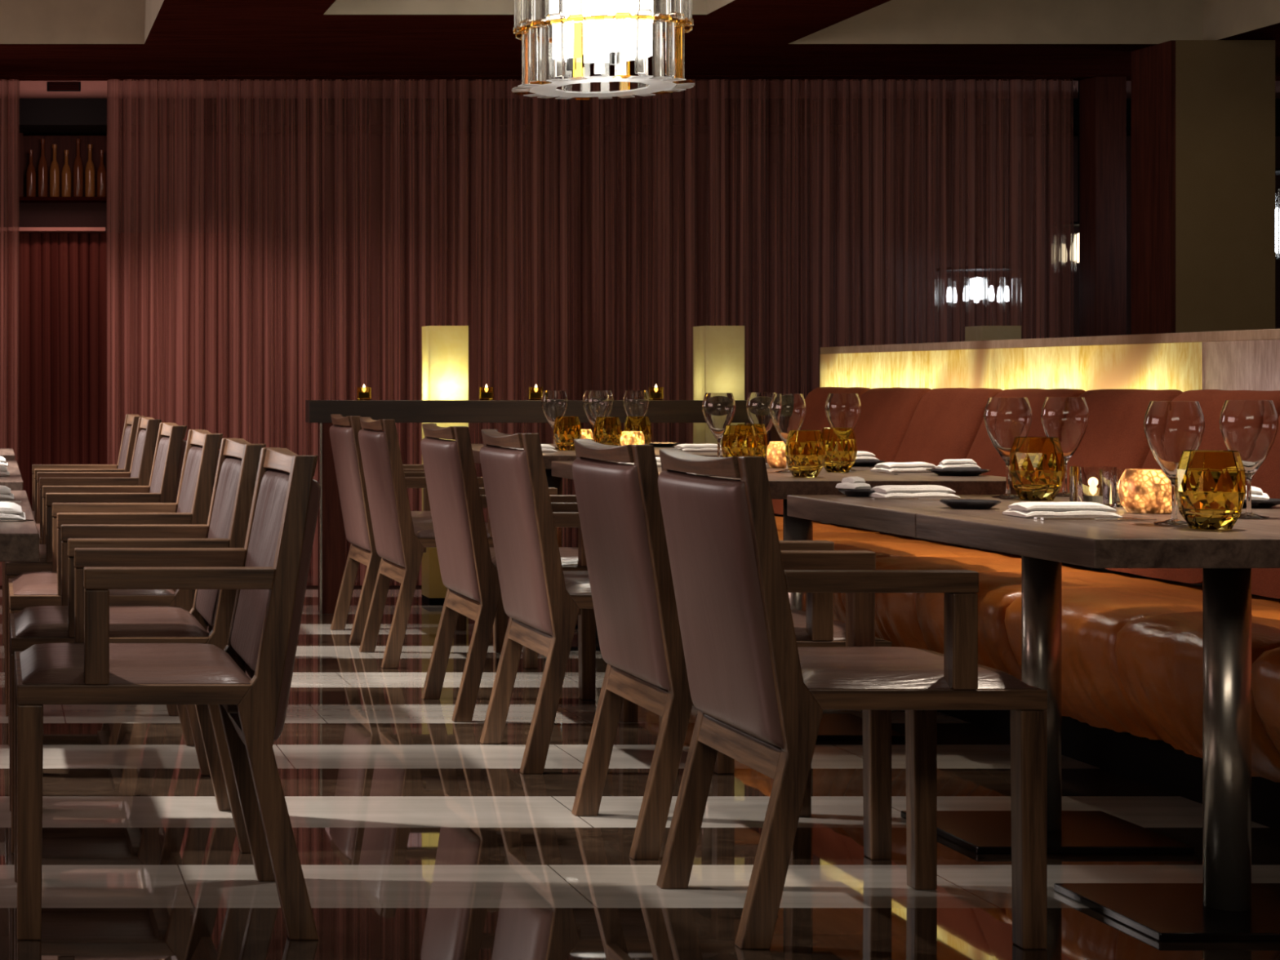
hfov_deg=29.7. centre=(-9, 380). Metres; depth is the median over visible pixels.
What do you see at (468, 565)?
armchair
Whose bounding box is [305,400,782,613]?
console table
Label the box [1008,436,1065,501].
tumbler
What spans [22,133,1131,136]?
trim
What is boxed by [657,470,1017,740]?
dining table
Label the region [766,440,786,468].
candle holder
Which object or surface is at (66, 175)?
bottle
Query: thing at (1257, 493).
napkin
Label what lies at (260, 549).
backrest cushion
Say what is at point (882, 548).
seat cushion
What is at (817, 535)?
seat cushion
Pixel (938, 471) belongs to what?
plate
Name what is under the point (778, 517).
seat cushion
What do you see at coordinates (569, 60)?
socket
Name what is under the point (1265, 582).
cushion
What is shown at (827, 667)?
seat cushion
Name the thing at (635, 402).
wine glass
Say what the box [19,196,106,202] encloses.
shelf
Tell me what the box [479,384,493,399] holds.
votive candle
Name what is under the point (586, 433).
candle holder
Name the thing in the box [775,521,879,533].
seat cushion
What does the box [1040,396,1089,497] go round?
wine glass
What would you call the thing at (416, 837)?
floor
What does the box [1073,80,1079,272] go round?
pendant lamp
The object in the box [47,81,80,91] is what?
air vent
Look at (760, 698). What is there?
armchair
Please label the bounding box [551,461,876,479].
dining table
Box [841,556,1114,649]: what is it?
seat cushion
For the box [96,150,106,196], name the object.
bottle
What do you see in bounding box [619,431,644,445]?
candle holder
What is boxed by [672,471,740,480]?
backrest cushion
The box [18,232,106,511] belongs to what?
curtain
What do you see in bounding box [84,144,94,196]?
bottle
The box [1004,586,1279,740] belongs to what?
seat cushion
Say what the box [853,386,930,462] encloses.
cushion
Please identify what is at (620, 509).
armchair
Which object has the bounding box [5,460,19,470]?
dining table
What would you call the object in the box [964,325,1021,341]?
lantern
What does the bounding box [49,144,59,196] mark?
bottle
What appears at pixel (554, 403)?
wine glass
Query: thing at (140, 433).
backrest cushion
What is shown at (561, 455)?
dining table
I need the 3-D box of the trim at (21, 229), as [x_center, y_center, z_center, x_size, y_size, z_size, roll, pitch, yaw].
[-1.790,-0.830,12.350,4.820,0.020,0.200,0,0,0]
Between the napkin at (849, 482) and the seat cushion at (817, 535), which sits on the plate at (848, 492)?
the napkin at (849, 482)
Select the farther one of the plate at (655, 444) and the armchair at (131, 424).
the plate at (655, 444)
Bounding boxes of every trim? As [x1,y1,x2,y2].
[0,75,1279,78]
[18,226,105,233]
[19,80,1279,98]
[19,98,1279,133]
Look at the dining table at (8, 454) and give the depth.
8.28 m
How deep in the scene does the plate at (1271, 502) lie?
4.74 m
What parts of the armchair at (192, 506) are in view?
leg, leg, seat frame, armrest, armrest, leg, leg, panel, crest rail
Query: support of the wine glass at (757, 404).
on the dining table at (559, 468)
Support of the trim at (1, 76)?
attached to the ceiling
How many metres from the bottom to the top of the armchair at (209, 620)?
0.866 m
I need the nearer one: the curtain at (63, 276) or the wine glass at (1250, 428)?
the wine glass at (1250, 428)
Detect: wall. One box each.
[18,136,1279,544]
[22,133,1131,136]
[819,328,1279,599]
[1079,76,1126,336]
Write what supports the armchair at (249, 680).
on the floor
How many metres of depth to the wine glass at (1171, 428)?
4.19 m
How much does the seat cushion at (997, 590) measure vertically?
0.338 m
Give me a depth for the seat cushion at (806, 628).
4.69 m
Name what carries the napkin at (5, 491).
on the dining table at (21, 495)
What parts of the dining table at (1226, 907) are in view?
plate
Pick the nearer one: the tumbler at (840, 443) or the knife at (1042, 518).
the knife at (1042, 518)
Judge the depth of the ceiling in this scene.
9.71 m
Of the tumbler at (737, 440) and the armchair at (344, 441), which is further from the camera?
the armchair at (344, 441)
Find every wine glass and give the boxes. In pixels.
[541,390,568,449]
[582,390,609,428]
[589,390,613,416]
[622,390,649,416]
[702,392,735,457]
[746,392,775,463]
[769,393,806,472]
[825,393,861,471]
[983,397,1032,497]
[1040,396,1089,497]
[1143,400,1204,524]
[1218,400,1279,518]
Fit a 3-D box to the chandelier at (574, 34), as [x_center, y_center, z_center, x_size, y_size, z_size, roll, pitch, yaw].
[2.180,-1.410,8.000,0.631,0.730,0.631,0,0,-5]
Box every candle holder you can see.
[580,429,593,439]
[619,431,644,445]
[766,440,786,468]
[1069,466,1116,509]
[1116,468,1126,506]
[1118,468,1177,513]
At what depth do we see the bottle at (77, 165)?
12.32 m
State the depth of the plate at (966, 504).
4.71 m
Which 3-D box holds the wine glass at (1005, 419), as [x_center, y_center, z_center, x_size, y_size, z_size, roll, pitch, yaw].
[2.345,0.154,5.170,0.103,0.231,0.103,0,0,10]
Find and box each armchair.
[2,413,145,644]
[4,417,161,653]
[4,422,186,715]
[8,429,222,775]
[9,438,266,853]
[14,447,320,939]
[329,413,492,644]
[358,417,537,668]
[420,423,637,722]
[480,429,734,773]
[571,439,891,859]
[656,448,1047,949]
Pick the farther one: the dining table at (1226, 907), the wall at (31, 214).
the wall at (31, 214)
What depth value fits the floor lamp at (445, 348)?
10.00 m
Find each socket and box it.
[566,57,573,71]
[608,51,615,65]
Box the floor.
[0,585,1279,959]
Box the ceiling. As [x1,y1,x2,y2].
[0,0,1279,80]
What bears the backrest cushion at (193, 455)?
on the armchair at (192, 506)
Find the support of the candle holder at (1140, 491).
on the dining table at (980, 832)
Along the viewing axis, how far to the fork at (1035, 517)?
4.36 m
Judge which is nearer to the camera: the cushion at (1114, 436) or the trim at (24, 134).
the cushion at (1114, 436)
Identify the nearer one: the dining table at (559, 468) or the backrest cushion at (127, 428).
the dining table at (559, 468)
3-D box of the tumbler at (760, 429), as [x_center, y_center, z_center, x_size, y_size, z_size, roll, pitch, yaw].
[2.446,0.204,7.219,0.106,0.131,0.106,0,0,37]
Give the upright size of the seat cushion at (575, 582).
0.026 m
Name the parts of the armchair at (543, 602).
leg, crest rail, panel, rail, leg, armrest, armrest, seat frame, leg, leg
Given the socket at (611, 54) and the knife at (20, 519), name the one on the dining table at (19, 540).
the knife at (20, 519)
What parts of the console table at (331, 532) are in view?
post, post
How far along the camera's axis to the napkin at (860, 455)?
7.07 m
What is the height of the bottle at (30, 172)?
0.260 m
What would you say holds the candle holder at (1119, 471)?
on the dining table at (980, 832)
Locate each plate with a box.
[649,442,679,447]
[837,488,875,497]
[853,460,884,466]
[925,468,990,475]
[939,498,1001,509]
[1242,497,1279,507]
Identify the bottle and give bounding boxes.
[26,150,35,196]
[37,138,48,196]
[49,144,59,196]
[61,150,71,196]
[73,138,83,196]
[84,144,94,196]
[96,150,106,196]
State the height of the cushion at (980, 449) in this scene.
0.517 m
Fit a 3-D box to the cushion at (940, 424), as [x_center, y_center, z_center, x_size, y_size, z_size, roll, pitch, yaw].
[3.338,0.283,7.910,0.296,0.517,0.570,0,0,0]
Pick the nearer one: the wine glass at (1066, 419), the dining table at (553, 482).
the wine glass at (1066, 419)
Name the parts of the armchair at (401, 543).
crest rail, leg, panel, rail, leg, armrest, armrest, seat frame, leg, leg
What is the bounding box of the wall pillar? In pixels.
[1131,40,1275,334]
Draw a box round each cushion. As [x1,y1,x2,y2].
[8,544,46,562]
[12,571,175,595]
[13,605,208,636]
[19,642,250,684]
[117,425,131,469]
[129,429,146,477]
[149,436,169,493]
[176,445,202,512]
[195,457,241,626]
[231,470,289,671]
[410,511,485,522]
[413,522,489,537]
[489,546,580,565]
[563,570,591,594]
[587,458,634,465]
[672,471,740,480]
[772,386,870,514]
[774,514,822,523]
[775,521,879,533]
[777,531,947,544]
[791,609,884,640]
[797,646,1038,688]
[831,540,1021,622]
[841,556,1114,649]
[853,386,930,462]
[893,387,1002,468]
[915,571,1202,680]
[966,388,1085,477]
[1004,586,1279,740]
[1057,389,1182,493]
[1105,389,1279,583]
[1115,609,1279,782]
[1251,414,1279,599]
[1251,647,1279,753]
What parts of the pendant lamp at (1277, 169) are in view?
bulb, crown plate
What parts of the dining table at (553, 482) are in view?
plate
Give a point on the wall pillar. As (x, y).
(1203, 111)
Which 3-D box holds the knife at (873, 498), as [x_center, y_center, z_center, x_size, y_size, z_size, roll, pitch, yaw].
[2.100,0.266,5.060,0.220,0.005,0.020,0,0,-1]
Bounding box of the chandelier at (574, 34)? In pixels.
[511,0,694,99]
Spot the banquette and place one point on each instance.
(1132, 644)
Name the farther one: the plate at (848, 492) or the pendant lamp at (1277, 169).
the pendant lamp at (1277, 169)
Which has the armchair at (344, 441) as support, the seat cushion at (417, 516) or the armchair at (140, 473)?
the seat cushion at (417, 516)
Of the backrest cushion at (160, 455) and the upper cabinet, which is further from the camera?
the upper cabinet
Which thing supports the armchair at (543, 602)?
on the floor
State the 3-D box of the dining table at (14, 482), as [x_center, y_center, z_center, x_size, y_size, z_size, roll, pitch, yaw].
[-0.366,0.635,6.400,0.900,0.730,0.778,0,0,0]
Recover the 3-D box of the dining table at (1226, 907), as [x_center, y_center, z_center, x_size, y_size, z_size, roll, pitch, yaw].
[2.365,0.635,4.190,0.970,0.730,0.738,0,0,0]
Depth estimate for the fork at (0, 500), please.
4.97 m
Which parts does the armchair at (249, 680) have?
leg, leg, seat frame, armrest, armrest, rail, leg, leg, panel, crest rail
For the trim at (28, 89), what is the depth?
12.00 m
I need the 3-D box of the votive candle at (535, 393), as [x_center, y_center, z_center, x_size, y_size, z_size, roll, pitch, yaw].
[2.346,0.049,9.660,0.060,0.070,0.060,0,0,0]
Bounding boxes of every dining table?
[0,448,14,460]
[0,470,23,490]
[0,490,31,509]
[0,508,39,561]
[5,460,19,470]
[471,444,675,628]
[472,448,767,650]
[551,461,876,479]
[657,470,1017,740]
[786,494,1279,853]
[915,513,1279,942]
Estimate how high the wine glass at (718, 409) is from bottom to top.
0.231 m
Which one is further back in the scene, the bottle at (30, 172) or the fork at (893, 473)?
the bottle at (30, 172)
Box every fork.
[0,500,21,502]
[876,471,897,475]
[1034,516,1137,519]
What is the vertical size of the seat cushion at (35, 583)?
0.026 m
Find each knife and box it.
[0,519,33,520]
[871,497,970,499]
[1040,517,1156,519]
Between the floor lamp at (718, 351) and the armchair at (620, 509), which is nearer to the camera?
the armchair at (620, 509)
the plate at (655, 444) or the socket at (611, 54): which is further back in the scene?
the plate at (655, 444)
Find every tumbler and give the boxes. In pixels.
[553,416,582,450]
[593,416,622,445]
[624,416,652,444]
[720,425,756,457]
[737,423,767,457]
[785,430,825,477]
[821,427,857,472]
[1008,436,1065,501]
[1174,449,1246,529]
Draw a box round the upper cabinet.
[19,133,106,202]
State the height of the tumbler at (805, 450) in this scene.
0.131 m
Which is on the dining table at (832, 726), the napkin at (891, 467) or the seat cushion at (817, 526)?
the napkin at (891, 467)
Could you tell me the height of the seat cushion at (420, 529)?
0.026 m
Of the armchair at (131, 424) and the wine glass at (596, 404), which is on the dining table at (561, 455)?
the wine glass at (596, 404)
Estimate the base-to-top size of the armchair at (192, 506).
0.866 m
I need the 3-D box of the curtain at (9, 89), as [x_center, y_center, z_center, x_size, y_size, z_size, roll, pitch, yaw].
[-0.633,-0.234,10.840,1.534,2.447,0.044,0,0,0]
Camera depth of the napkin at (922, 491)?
5.13 m
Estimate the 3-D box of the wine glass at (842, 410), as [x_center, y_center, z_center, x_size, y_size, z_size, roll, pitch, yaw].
[2.565,0.154,6.750,0.103,0.231,0.103,0,0,-21]
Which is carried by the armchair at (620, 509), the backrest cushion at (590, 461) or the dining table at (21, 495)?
the backrest cushion at (590, 461)
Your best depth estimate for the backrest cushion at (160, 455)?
7.02 m
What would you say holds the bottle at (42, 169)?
on the upper cabinet
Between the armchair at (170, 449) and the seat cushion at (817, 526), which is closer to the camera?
the armchair at (170, 449)
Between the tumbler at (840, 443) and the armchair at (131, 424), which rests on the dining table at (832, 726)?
the tumbler at (840, 443)
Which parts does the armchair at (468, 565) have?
crest rail, leg, panel, rail, leg, armrest, armrest, seat frame, leg, leg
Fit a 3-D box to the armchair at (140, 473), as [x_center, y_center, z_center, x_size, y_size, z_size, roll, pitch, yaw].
[0.325,0.567,8.000,0.559,0.866,0.504,0,0,0]
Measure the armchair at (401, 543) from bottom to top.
0.866 m
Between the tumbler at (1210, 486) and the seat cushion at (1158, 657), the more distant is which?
the seat cushion at (1158, 657)
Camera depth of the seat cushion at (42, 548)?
6.72 m
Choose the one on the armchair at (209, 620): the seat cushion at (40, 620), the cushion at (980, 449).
the seat cushion at (40, 620)
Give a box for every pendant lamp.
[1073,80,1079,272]
[1275,167,1279,258]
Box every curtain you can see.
[0,79,19,585]
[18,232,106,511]
[106,79,1074,586]
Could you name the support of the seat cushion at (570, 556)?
on the armchair at (468, 565)
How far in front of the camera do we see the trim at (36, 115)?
11.90 m
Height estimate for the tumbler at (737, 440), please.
0.131 m
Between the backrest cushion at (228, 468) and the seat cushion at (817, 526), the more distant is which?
the seat cushion at (817, 526)
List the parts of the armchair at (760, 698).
leg, crest rail, panel, rail, leg, armrest, armrest, leg, seat frame, leg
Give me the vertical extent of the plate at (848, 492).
0.016 m
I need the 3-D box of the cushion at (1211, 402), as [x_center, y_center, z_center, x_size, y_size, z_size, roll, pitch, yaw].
[3.337,0.283,6.185,0.296,0.517,0.560,0,0,0]
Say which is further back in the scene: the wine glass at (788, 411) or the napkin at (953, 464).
the wine glass at (788, 411)
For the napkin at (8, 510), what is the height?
0.028 m
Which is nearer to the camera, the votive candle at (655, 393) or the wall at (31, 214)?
the votive candle at (655, 393)
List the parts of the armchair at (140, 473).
leg, seat frame, armrest, armrest, leg, leg, crest rail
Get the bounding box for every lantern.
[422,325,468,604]
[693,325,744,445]
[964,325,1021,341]
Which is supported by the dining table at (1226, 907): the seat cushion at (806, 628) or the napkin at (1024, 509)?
the napkin at (1024, 509)
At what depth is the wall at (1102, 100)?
10.72 m
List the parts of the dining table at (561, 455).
plate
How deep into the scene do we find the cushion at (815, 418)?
9.11 m
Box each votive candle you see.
[356,384,371,399]
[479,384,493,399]
[528,384,542,399]
[648,384,662,399]
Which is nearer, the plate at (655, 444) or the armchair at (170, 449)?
the armchair at (170, 449)
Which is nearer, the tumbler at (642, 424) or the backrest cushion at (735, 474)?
the backrest cushion at (735, 474)
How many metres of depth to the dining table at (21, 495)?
5.11 m
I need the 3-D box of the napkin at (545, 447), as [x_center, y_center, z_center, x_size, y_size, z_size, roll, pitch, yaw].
[2.050,0.254,8.500,0.170,0.028,0.106,0,0,0]
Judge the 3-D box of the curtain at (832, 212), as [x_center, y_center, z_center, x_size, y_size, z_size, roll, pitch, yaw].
[2.896,-0.234,10.839,4.680,2.447,0.050,0,0,0]
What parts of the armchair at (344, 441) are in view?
crest rail, leg, panel, rail, leg, armrest, armrest, leg, leg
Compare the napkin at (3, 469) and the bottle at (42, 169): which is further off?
the bottle at (42, 169)
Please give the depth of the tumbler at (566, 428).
8.66 m
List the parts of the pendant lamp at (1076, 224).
crown plate, stem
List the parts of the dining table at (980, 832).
plate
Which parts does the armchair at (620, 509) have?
leg, crest rail, panel, rail, leg, leg, armrest, seat frame, leg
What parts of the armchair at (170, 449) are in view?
leg, leg, seat frame, armrest, armrest, leg, leg, crest rail, panel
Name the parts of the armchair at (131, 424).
leg, armrest, armrest, leg, leg, crest rail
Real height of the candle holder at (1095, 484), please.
0.088 m
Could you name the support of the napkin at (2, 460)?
on the dining table at (12, 464)
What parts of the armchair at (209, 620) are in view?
leg, leg, seat frame, armrest, armrest, leg, panel, leg, crest rail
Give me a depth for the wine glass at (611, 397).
8.92 m
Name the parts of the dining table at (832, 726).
plate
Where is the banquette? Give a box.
[772,386,1279,831]
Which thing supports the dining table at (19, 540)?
on the floor
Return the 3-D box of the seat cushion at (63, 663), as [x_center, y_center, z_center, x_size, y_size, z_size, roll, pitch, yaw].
[0.263,0.531,4.255,0.415,0.026,0.476,0,0,0]
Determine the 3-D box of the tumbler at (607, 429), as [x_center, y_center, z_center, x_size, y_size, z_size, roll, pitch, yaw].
[2.371,0.204,8.620,0.106,0.131,0.106,0,0,-21]
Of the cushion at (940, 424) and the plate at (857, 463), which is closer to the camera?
the plate at (857, 463)
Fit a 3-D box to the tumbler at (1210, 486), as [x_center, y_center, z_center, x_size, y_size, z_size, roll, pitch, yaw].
[2.221,0.199,4.085,0.115,0.142,0.116,0,0,0]
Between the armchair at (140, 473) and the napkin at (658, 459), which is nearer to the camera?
the napkin at (658, 459)
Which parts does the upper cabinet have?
panel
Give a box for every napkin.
[0,456,8,466]
[0,464,9,475]
[0,484,13,499]
[0,501,26,519]
[509,444,557,452]
[618,457,661,466]
[674,443,721,451]
[835,476,871,488]
[855,451,879,460]
[868,484,960,498]
[870,462,936,472]
[935,458,981,469]
[1002,502,1122,517]
[1244,485,1269,500]
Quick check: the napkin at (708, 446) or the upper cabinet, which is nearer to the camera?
the napkin at (708, 446)
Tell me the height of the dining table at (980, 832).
0.730 m
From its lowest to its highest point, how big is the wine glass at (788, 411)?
0.231 m
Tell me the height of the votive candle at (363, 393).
0.070 m
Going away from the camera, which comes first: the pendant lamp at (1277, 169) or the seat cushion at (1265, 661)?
the seat cushion at (1265, 661)

